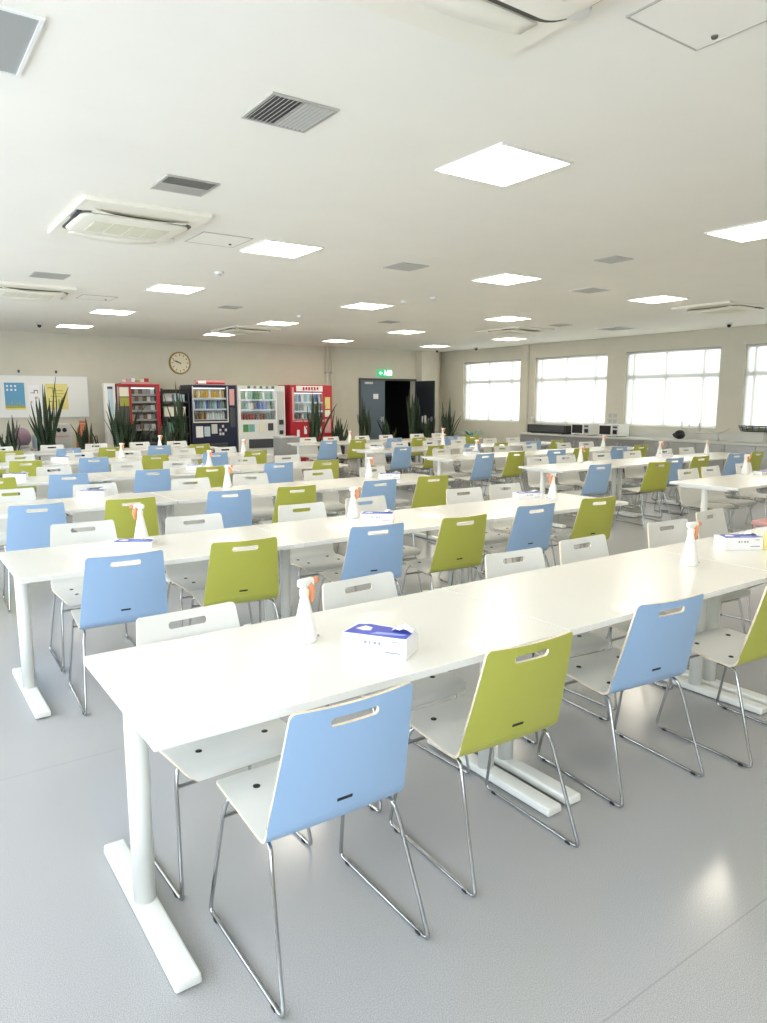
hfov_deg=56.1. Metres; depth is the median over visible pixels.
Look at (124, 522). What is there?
dining chair
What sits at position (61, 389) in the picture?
poster
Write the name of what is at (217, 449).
dining chair
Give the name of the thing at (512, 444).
dining table
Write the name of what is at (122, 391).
machine
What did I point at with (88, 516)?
dining chair
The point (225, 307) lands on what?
ceiling vent
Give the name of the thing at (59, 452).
dining chair
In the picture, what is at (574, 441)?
base cabinet
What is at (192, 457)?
dining table
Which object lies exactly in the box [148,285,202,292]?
diffuser
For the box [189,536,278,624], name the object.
dining chair
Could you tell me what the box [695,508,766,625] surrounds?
dining chair
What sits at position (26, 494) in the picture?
dining chair
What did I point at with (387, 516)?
box
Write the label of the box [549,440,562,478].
dining chair
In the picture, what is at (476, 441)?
spray bottle
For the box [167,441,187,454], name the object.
dining chair
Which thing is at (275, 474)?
dining chair
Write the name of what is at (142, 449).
dining table
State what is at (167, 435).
snake plant
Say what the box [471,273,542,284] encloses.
recessed light
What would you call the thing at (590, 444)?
dining chair
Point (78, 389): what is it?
notice board
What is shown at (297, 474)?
dining chair
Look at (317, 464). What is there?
dining chair
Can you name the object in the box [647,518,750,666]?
dining chair
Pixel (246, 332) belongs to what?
grille
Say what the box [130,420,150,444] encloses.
snake plant
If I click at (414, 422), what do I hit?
snake plant
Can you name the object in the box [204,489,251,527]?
dining chair
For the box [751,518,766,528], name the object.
step stool
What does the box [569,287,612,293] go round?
ceiling vent
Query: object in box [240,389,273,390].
lamp
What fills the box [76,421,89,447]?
bag
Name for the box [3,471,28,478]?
box
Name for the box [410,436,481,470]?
dining table
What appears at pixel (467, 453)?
box
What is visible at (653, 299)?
diffuser
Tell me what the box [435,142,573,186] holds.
recessed light
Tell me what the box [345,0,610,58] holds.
air conditioner
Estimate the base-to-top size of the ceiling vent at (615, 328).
0.012 m
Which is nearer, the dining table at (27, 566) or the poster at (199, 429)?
the dining table at (27, 566)
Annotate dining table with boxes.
[0,460,65,514]
[0,473,108,489]
[0,492,176,583]
[0,526,304,718]
[5,451,34,458]
[27,449,132,495]
[57,456,176,515]
[83,588,569,993]
[93,468,239,482]
[124,446,214,453]
[151,481,332,570]
[169,452,272,498]
[230,461,347,515]
[252,507,492,622]
[287,441,370,479]
[297,473,454,540]
[352,446,445,490]
[354,438,428,472]
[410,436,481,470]
[421,452,527,489]
[424,444,504,487]
[430,493,627,589]
[442,548,766,804]
[483,441,558,481]
[497,449,591,490]
[518,461,640,527]
[564,446,647,489]
[598,456,703,516]
[650,526,766,704]
[662,452,758,501]
[669,473,766,518]
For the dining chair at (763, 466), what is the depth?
13.25 m
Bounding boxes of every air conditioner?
[0,281,77,300]
[48,195,211,246]
[210,325,280,334]
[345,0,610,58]
[475,326,553,334]
[671,301,766,314]
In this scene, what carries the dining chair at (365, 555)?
on the floor
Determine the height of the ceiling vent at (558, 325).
0.011 m
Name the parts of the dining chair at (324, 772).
sled leg, seat, backrest, maker plate, sled leg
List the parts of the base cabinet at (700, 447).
door, door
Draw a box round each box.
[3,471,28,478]
[51,455,69,460]
[77,488,107,497]
[111,537,157,547]
[160,394,171,400]
[163,407,185,416]
[165,422,184,432]
[172,394,184,400]
[186,463,205,469]
[342,622,420,660]
[360,509,394,522]
[369,445,383,449]
[378,471,399,478]
[463,450,479,455]
[513,490,542,498]
[656,452,672,457]
[713,530,763,549]
[753,469,766,474]
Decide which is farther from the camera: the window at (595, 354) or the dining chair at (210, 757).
the window at (595, 354)
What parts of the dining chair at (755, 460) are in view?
backrest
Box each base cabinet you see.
[520,434,556,460]
[557,436,597,447]
[597,438,643,472]
[643,441,695,471]
[695,443,755,472]
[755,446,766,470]
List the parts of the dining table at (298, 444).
leg, leg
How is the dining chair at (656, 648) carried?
on the floor
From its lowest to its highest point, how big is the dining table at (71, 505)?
0.720 m
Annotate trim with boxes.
[359,378,416,438]
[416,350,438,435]
[519,344,529,437]
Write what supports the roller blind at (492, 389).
attached to the window at (517, 359)
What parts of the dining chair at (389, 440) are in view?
backrest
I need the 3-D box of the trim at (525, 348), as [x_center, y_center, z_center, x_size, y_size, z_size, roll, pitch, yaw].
[3.688,-2.831,18.852,0.090,3.000,0.200,-6,11,-35]
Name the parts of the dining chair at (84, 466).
backrest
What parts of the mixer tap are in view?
spout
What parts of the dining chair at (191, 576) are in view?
sled leg, seat, backrest, sled leg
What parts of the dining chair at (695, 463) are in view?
sled leg, backrest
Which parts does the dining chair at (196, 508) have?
seat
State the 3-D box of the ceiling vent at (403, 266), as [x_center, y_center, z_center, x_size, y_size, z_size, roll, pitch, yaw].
[0.245,-2.647,7.795,0.360,0.011,0.360,-6,11,-35]
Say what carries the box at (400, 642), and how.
on the dining table at (180, 691)
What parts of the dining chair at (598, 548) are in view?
backrest, sled leg, sled leg, seat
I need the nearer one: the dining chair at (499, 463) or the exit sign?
the dining chair at (499, 463)
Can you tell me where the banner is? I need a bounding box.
[195,380,225,384]
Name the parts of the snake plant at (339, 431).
pot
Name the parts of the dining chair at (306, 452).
backrest, seat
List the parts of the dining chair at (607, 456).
backrest, seat, sled leg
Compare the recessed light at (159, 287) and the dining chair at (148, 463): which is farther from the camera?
the dining chair at (148, 463)
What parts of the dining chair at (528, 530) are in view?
sled leg, seat, backrest, sled leg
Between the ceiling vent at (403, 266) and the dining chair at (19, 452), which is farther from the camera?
the dining chair at (19, 452)
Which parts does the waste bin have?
bin lid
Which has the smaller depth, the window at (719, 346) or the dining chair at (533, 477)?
the dining chair at (533, 477)
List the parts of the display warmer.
glass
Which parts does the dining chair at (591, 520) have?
seat, backrest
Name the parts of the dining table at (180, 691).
leg, leg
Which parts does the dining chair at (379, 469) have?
backrest, seat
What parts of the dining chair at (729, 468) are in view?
backrest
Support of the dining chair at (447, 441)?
on the floor
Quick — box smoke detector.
[214,271,222,275]
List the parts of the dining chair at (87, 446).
backrest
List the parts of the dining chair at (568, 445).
backrest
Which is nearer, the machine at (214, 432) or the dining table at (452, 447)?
the dining table at (452, 447)
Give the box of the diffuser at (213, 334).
[205,333,230,335]
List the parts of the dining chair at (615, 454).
backrest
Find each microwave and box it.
[571,423,599,434]
[599,424,628,436]
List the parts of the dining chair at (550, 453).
backrest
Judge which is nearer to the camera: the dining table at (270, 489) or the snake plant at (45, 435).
the dining table at (270, 489)
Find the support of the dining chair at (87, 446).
on the floor
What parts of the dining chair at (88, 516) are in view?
seat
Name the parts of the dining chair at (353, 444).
seat, backrest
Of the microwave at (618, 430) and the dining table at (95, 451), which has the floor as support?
the dining table at (95, 451)
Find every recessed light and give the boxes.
[55,324,93,328]
[89,309,136,314]
[144,283,205,293]
[202,332,232,335]
[239,239,323,258]
[256,321,297,325]
[322,339,354,342]
[340,302,393,309]
[386,330,425,333]
[419,345,448,347]
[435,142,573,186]
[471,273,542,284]
[484,316,532,321]
[491,337,526,340]
[627,295,688,303]
[704,220,766,242]
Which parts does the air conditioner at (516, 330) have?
drop panel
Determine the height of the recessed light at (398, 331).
0.012 m
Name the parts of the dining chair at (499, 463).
backrest, seat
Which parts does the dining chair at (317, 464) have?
backrest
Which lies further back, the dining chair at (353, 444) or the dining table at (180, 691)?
the dining chair at (353, 444)
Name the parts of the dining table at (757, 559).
leg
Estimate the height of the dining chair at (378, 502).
0.804 m
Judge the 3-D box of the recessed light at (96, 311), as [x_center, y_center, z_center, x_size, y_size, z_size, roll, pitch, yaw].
[-4.421,-3.252,11.745,0.600,0.012,0.600,-6,11,-35]
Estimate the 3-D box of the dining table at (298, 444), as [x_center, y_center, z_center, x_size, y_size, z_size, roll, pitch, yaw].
[-1.105,-1.060,14.826,1.545,0.720,0.759,-6,11,-35]
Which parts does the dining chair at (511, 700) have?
sled leg, seat, backrest, sled leg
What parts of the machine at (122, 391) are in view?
olive panel, cream panel, dark panel, red post, panel, red post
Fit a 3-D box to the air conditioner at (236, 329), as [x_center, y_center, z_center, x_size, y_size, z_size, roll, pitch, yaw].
[-2.812,-3.658,14.614,0.950,0.079,1.320,-6,11,-35]
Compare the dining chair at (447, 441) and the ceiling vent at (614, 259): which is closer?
the ceiling vent at (614, 259)
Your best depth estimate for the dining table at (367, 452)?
12.56 m
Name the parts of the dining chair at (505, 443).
backrest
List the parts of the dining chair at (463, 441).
backrest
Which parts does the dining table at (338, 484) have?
leg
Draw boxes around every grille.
[2,292,53,298]
[84,221,168,239]
[228,331,261,333]
[500,331,527,334]
[701,309,747,313]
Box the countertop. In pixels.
[519,432,766,446]
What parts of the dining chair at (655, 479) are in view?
sled leg, seat, backrest, sled leg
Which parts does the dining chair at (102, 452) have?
backrest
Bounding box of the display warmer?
[527,424,570,433]
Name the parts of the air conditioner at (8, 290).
drop panel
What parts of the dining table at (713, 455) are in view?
leg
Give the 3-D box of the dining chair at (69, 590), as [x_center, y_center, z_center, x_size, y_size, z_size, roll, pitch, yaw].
[-1.780,0.492,4.428,0.488,0.804,0.515,-6,10,-33]
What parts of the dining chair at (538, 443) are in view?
backrest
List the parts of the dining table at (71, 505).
leg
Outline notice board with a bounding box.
[0,374,89,418]
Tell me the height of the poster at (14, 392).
0.560 m
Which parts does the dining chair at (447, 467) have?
backrest, seat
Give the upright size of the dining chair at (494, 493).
0.804 m
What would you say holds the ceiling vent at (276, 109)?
in the ceiling
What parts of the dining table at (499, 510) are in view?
leg, leg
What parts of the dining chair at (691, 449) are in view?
backrest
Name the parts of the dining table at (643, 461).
leg, leg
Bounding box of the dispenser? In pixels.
[102,383,115,446]
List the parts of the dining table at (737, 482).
leg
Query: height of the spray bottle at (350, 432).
0.226 m
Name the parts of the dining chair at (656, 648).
sled leg, seat, backrest, sled leg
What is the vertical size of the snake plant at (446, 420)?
1.694 m
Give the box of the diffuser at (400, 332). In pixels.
[389,331,418,333]
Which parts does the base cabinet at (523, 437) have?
door, door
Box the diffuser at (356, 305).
[345,303,387,308]
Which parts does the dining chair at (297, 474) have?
backrest, seat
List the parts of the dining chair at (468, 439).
backrest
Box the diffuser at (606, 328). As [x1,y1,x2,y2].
[602,327,633,329]
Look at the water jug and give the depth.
14.43 m
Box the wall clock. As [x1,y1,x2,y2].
[169,352,190,373]
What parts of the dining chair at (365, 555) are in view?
sled leg, seat, backrest, sled leg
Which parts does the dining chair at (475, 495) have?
sled leg, backrest, seat, sled leg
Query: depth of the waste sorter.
14.62 m
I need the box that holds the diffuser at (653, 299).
[632,296,682,302]
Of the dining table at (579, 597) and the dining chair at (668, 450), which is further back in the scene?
the dining chair at (668, 450)
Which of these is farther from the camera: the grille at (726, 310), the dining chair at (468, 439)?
the dining chair at (468, 439)
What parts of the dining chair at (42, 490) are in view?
seat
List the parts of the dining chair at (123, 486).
seat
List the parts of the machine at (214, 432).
display frame, panel, display sill, display frame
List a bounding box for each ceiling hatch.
[75,294,117,300]
[185,231,253,247]
[625,0,766,50]
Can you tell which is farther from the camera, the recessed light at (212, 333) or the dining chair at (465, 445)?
the recessed light at (212, 333)
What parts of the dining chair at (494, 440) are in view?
backrest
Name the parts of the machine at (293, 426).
display frame, panel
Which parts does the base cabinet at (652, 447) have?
door, door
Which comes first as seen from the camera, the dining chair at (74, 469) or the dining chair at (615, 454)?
the dining chair at (74, 469)
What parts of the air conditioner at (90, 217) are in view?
drop panel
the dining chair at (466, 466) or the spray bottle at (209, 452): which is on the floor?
the dining chair at (466, 466)
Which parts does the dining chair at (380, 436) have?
backrest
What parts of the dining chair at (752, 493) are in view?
backrest, sled leg, seat, sled leg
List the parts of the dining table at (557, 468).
leg, leg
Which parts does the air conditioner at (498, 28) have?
drop panel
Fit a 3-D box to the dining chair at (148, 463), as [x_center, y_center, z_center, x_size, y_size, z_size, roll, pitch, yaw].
[-3.388,-0.441,10.506,0.484,0.802,0.515,-7,11,-37]
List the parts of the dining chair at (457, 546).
sled leg, seat, backrest, sled leg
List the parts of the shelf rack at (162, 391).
post, post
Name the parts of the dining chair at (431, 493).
seat, backrest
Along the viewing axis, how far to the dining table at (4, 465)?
9.69 m
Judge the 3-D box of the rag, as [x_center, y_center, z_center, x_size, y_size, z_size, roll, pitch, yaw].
[6.093,-1.587,14.848,0.194,0.187,0.274,-6,11,-35]
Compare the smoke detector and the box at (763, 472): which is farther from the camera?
the box at (763, 472)
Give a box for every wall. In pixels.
[0,330,440,457]
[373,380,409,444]
[440,324,766,452]
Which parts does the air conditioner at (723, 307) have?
drop panel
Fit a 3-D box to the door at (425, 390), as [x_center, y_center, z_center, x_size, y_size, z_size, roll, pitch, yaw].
[1.167,-2.695,20.804,0.099,2.120,0.880,-6,11,-35]
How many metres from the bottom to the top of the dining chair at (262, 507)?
0.802 m
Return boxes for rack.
[118,378,151,383]
[160,388,190,445]
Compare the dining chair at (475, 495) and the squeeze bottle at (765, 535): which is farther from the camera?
the dining chair at (475, 495)
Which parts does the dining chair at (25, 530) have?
sled leg, seat, backrest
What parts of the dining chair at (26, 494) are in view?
seat, backrest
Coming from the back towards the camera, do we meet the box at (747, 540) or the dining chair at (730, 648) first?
the box at (747, 540)
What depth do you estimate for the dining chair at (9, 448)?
12.15 m
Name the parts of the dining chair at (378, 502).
backrest, sled leg, seat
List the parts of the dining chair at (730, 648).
sled leg, seat, sled leg, backrest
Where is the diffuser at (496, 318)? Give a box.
[487,317,527,320]
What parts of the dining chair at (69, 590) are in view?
sled leg, seat, backrest, sled leg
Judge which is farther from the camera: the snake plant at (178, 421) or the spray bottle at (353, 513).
the snake plant at (178, 421)
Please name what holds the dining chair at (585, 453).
on the floor
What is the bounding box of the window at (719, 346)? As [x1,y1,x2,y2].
[629,346,720,428]
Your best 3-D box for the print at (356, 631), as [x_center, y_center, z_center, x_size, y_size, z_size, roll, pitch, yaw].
[-0.010,0.403,2.436,0.220,0.001,0.110,3,9,21]
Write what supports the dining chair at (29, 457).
on the floor
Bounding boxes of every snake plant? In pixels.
[0,418,20,450]
[27,377,67,471]
[70,417,98,455]
[105,399,147,454]
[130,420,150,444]
[154,419,183,444]
[164,383,187,443]
[301,393,336,450]
[331,411,347,463]
[357,397,370,462]
[377,415,396,461]
[406,389,420,459]
[420,416,434,459]
[441,400,461,435]
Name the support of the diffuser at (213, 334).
attached to the recessed light at (212, 333)
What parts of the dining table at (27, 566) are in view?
leg, leg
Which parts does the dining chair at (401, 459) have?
seat, backrest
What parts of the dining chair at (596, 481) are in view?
seat, backrest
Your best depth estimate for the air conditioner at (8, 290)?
9.27 m
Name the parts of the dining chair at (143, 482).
backrest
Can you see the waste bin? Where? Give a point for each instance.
(280, 445)
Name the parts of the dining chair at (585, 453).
backrest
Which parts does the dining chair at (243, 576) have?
sled leg, seat, backrest, sled leg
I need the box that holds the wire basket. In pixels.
[738,425,766,442]
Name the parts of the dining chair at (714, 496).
backrest, seat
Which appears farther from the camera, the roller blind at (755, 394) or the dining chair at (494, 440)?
the dining chair at (494, 440)
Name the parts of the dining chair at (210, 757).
sled leg, backrest, seat, sled leg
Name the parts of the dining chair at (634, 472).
sled leg, backrest, seat, sled leg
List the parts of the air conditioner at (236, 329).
drop panel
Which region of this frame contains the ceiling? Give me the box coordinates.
[0,0,766,351]
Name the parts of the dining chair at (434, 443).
backrest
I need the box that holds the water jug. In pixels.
[30,434,39,459]
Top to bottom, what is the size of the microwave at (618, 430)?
0.270 m
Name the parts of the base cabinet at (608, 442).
door, door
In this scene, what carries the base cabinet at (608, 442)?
on the floor
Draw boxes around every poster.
[4,383,25,409]
[28,385,39,405]
[45,384,68,409]
[196,426,202,437]
[204,426,209,435]
[211,424,217,433]
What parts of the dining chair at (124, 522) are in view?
backrest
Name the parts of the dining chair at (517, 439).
backrest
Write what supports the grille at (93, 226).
attached to the air conditioner at (90, 217)
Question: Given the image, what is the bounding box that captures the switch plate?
[608,413,617,423]
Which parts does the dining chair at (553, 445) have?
backrest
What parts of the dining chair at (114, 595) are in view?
sled leg, seat, backrest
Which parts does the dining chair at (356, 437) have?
backrest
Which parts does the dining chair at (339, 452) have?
backrest, seat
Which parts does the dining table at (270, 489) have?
leg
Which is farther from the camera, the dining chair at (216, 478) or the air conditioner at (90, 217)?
the dining chair at (216, 478)
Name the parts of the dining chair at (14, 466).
backrest, seat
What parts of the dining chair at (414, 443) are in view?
backrest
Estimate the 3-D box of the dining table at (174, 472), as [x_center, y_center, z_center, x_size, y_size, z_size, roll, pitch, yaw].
[-2.604,-0.123,8.717,1.545,0.720,0.759,-6,11,-35]
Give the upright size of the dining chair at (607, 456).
0.802 m
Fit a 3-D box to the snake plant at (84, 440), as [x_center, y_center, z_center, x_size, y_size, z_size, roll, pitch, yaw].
[-5.968,-1.266,14.464,0.430,1.237,0.824,3,9,20]
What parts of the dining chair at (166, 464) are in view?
backrest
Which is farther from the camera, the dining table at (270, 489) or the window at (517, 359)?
the window at (517, 359)
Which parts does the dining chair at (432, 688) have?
sled leg, backrest, seat, sled leg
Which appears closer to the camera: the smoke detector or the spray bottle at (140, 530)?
the spray bottle at (140, 530)
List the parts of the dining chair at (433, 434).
backrest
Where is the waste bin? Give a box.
[273,436,299,458]
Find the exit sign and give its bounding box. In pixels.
[377,369,392,376]
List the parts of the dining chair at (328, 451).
seat, backrest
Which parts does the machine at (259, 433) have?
panel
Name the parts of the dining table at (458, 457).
leg, leg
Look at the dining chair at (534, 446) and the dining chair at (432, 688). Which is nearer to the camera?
the dining chair at (432, 688)
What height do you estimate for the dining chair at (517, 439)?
0.802 m
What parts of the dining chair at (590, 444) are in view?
backrest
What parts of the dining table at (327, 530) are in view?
leg, leg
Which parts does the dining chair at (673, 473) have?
sled leg, sled leg, backrest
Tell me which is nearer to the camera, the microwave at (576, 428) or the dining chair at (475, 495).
the dining chair at (475, 495)
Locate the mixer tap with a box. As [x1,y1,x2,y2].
[696,429,728,440]
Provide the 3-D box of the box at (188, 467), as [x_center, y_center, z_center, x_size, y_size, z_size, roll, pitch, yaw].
[-2.319,-0.559,8.919,0.239,0.080,0.127,-2,9,-15]
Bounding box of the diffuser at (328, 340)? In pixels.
[328,340,347,341]
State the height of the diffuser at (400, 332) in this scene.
0.005 m
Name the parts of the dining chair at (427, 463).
seat, backrest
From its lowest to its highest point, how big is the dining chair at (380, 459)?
0.802 m
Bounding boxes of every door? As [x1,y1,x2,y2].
[361,380,384,445]
[415,381,434,435]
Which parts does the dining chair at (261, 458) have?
backrest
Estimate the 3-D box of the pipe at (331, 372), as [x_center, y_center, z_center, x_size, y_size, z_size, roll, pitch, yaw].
[-1.393,-2.930,19.502,0.068,3.000,0.083,-6,11,-35]
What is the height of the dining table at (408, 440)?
0.720 m
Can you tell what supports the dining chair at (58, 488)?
on the floor
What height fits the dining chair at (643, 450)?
0.802 m
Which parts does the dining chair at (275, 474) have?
backrest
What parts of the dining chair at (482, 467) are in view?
seat, backrest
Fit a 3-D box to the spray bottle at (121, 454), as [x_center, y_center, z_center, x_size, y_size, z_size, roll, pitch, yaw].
[-3.885,-0.904,10.687,0.104,0.226,0.088,2,9,15]
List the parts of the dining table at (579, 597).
leg, leg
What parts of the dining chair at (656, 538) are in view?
backrest, seat, sled leg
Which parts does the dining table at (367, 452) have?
leg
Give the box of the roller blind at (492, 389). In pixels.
[465,360,520,421]
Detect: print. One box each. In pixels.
[114,539,152,541]
[344,624,411,638]
[361,511,392,513]
[364,640,400,654]
[720,534,760,537]
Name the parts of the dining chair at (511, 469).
seat, backrest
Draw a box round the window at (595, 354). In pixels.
[538,354,602,423]
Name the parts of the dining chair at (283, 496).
seat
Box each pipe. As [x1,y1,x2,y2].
[325,346,328,384]
[330,347,333,430]
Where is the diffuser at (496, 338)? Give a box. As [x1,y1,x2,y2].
[495,338,518,339]
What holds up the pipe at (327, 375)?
attached to the wall at (101, 358)
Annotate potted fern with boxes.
[454,430,482,435]
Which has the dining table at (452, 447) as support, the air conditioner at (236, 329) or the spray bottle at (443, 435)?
the spray bottle at (443, 435)
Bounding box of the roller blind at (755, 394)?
[742,344,766,428]
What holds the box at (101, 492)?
on the dining table at (71, 505)
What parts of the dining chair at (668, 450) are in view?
backrest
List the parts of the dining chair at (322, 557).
sled leg, backrest, seat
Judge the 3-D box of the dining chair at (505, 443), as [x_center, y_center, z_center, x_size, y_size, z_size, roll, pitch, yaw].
[2.042,-0.909,13.558,0.484,0.802,0.515,-7,11,-38]
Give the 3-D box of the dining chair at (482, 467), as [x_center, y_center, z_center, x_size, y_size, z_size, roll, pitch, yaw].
[1.346,-0.478,10.745,0.484,0.802,0.515,-7,11,-38]
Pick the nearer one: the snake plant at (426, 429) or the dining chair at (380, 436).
the dining chair at (380, 436)
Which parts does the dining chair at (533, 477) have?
backrest, seat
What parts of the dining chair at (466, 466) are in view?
backrest, seat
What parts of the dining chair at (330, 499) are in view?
backrest, seat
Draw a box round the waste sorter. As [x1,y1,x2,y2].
[52,423,71,448]
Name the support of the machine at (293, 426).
on the floor
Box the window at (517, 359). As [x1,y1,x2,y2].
[465,359,520,421]
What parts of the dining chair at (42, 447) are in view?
backrest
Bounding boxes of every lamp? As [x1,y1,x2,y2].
[193,388,224,388]
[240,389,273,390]
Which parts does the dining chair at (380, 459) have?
backrest, seat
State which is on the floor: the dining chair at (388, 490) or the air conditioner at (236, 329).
the dining chair at (388, 490)
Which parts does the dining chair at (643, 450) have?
backrest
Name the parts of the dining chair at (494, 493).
sled leg, backrest, seat, sled leg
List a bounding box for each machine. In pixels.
[115,384,160,445]
[180,385,237,452]
[236,385,285,462]
[278,385,331,460]
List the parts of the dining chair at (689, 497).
backrest, seat, sled leg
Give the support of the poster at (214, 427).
attached to the machine at (214, 432)
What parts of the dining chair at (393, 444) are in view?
backrest, seat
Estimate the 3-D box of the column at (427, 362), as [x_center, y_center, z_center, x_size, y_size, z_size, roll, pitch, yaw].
[1.290,-3.198,21.246,0.640,3.000,0.280,-6,11,-35]
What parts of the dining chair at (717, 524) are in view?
backrest, sled leg, sled leg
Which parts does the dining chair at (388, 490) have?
backrest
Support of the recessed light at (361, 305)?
in the ceiling
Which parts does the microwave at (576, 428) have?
oven door, control panel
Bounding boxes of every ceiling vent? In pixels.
[0,5,44,77]
[29,271,70,279]
[150,174,220,196]
[217,305,242,308]
[240,91,339,132]
[378,321,397,323]
[383,262,429,270]
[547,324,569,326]
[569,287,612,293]
[594,256,633,263]
[595,326,637,330]
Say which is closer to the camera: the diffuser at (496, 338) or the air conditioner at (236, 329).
the air conditioner at (236, 329)
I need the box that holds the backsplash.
[629,429,742,440]
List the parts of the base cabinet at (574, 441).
door, door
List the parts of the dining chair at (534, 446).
backrest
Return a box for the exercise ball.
[11,427,30,449]
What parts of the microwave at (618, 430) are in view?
oven door, control panel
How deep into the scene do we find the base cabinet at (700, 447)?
13.90 m
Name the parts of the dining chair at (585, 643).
sled leg, backrest, seat, sled leg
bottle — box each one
[119,443,124,457]
[129,504,148,538]
[158,435,162,447]
[206,450,212,466]
[223,465,232,487]
[241,439,246,452]
[293,576,318,643]
[347,487,360,518]
[348,431,352,441]
[365,457,374,477]
[441,434,445,445]
[474,440,479,451]
[546,473,557,499]
[577,446,584,462]
[601,435,606,447]
[657,441,663,453]
[680,521,701,566]
[704,440,709,454]
[741,455,751,474]
[763,532,766,549]
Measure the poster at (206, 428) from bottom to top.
0.230 m
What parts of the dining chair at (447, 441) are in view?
backrest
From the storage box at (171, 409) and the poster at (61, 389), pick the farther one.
the storage box at (171, 409)
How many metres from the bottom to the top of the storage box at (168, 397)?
0.170 m
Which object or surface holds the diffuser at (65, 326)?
attached to the recessed light at (59, 325)
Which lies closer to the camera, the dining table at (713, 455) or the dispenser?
the dining table at (713, 455)
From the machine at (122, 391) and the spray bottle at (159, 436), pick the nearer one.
the spray bottle at (159, 436)
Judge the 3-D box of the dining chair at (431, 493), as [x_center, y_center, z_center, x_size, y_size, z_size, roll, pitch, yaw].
[0.401,-0.007,7.675,0.484,0.802,0.515,-5,10,-30]
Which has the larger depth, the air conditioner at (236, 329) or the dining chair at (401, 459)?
the air conditioner at (236, 329)
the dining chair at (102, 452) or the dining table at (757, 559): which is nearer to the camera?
the dining table at (757, 559)
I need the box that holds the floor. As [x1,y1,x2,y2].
[0,456,766,1022]
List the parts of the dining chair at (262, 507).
backrest, seat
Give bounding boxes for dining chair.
[0,446,13,450]
[0,450,24,476]
[0,477,17,495]
[0,487,36,549]
[3,502,66,612]
[5,454,34,472]
[9,460,42,492]
[36,465,71,499]
[40,444,63,469]
[48,473,89,498]
[49,520,135,671]
[50,448,81,471]
[66,452,93,473]
[69,550,167,715]
[73,483,117,531]
[78,457,110,483]
[85,443,110,489]
[91,447,119,489]
[104,496,166,590]
[111,462,142,493]
[115,450,141,467]
[129,442,149,455]
[133,468,170,518]
[136,602,312,900]
[142,454,168,469]
[148,445,170,454]
[161,460,194,524]
[165,513,252,626]
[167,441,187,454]
[171,477,210,524]
[172,448,197,464]
[189,444,209,464]
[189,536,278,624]
[194,466,224,487]
[202,452,227,465]
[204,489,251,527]
[209,682,429,1018]
[215,446,238,464]
[229,457,258,479]
[233,473,273,522]
[243,450,266,472]
[252,462,292,524]
[258,484,315,523]
[273,454,303,503]
[275,502,356,615]
[299,437,318,476]
[303,469,345,515]
[308,440,339,477]
[312,459,342,516]
[317,522,403,611]
[322,572,469,812]
[323,436,351,474]
[337,479,396,555]
[338,439,365,477]
[345,495,422,594]
[352,436,374,471]
[359,466,412,536]
[365,443,397,487]
[373,438,403,473]
[379,435,406,470]
[385,446,414,492]
[389,631,579,897]
[391,442,422,486]
[395,474,448,546]
[401,513,486,594]
[408,445,443,490]
[410,434,433,468]
[410,437,427,473]
[422,440,454,482]
[432,433,457,466]
[432,448,469,488]
[433,436,458,471]
[438,487,513,582]
[451,439,479,481]
[452,443,482,487]
[453,453,493,488]
[458,435,478,470]
[458,447,495,495]
[473,503,554,581]
[474,547,609,744]
[476,442,507,485]
[482,482,555,571]
[483,438,510,477]
[483,451,524,498]
[492,445,529,488]
[506,437,522,477]
[519,441,540,482]
[520,444,556,490]
[525,449,565,492]
[527,456,571,516]
[537,593,704,807]
[543,496,615,555]
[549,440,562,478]
[555,442,580,487]
[556,454,597,515]
[557,463,612,527]
[559,534,672,710]
[568,447,589,490]
[579,441,611,484]
[589,452,634,507]
[605,446,627,493]
[609,444,647,490]
[616,461,670,525]
[623,450,664,506]
[632,457,683,517]
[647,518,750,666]
[651,448,675,499]
[655,586,766,768]
[659,455,709,513]
[673,447,709,496]
[673,468,734,536]
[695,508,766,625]
[701,465,755,532]
[721,453,744,504]
[727,462,766,530]
[732,451,763,501]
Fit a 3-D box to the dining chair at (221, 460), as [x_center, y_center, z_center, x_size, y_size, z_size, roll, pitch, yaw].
[-2.631,-0.518,11.006,0.484,0.802,0.515,-5,10,-32]
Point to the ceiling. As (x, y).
(665, 139)
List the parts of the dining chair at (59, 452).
backrest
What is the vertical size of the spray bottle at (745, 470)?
0.226 m
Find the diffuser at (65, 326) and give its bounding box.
[57,325,91,327]
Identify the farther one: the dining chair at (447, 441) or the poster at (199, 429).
the poster at (199, 429)
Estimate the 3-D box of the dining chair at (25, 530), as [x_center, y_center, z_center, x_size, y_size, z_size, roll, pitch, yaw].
[-2.708,0.309,5.619,0.484,0.802,0.515,-5,10,-32]
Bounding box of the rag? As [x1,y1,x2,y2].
[672,430,684,438]
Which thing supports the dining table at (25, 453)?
on the floor
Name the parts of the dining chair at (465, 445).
backrest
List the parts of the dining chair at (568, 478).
backrest, seat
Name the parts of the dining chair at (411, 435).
backrest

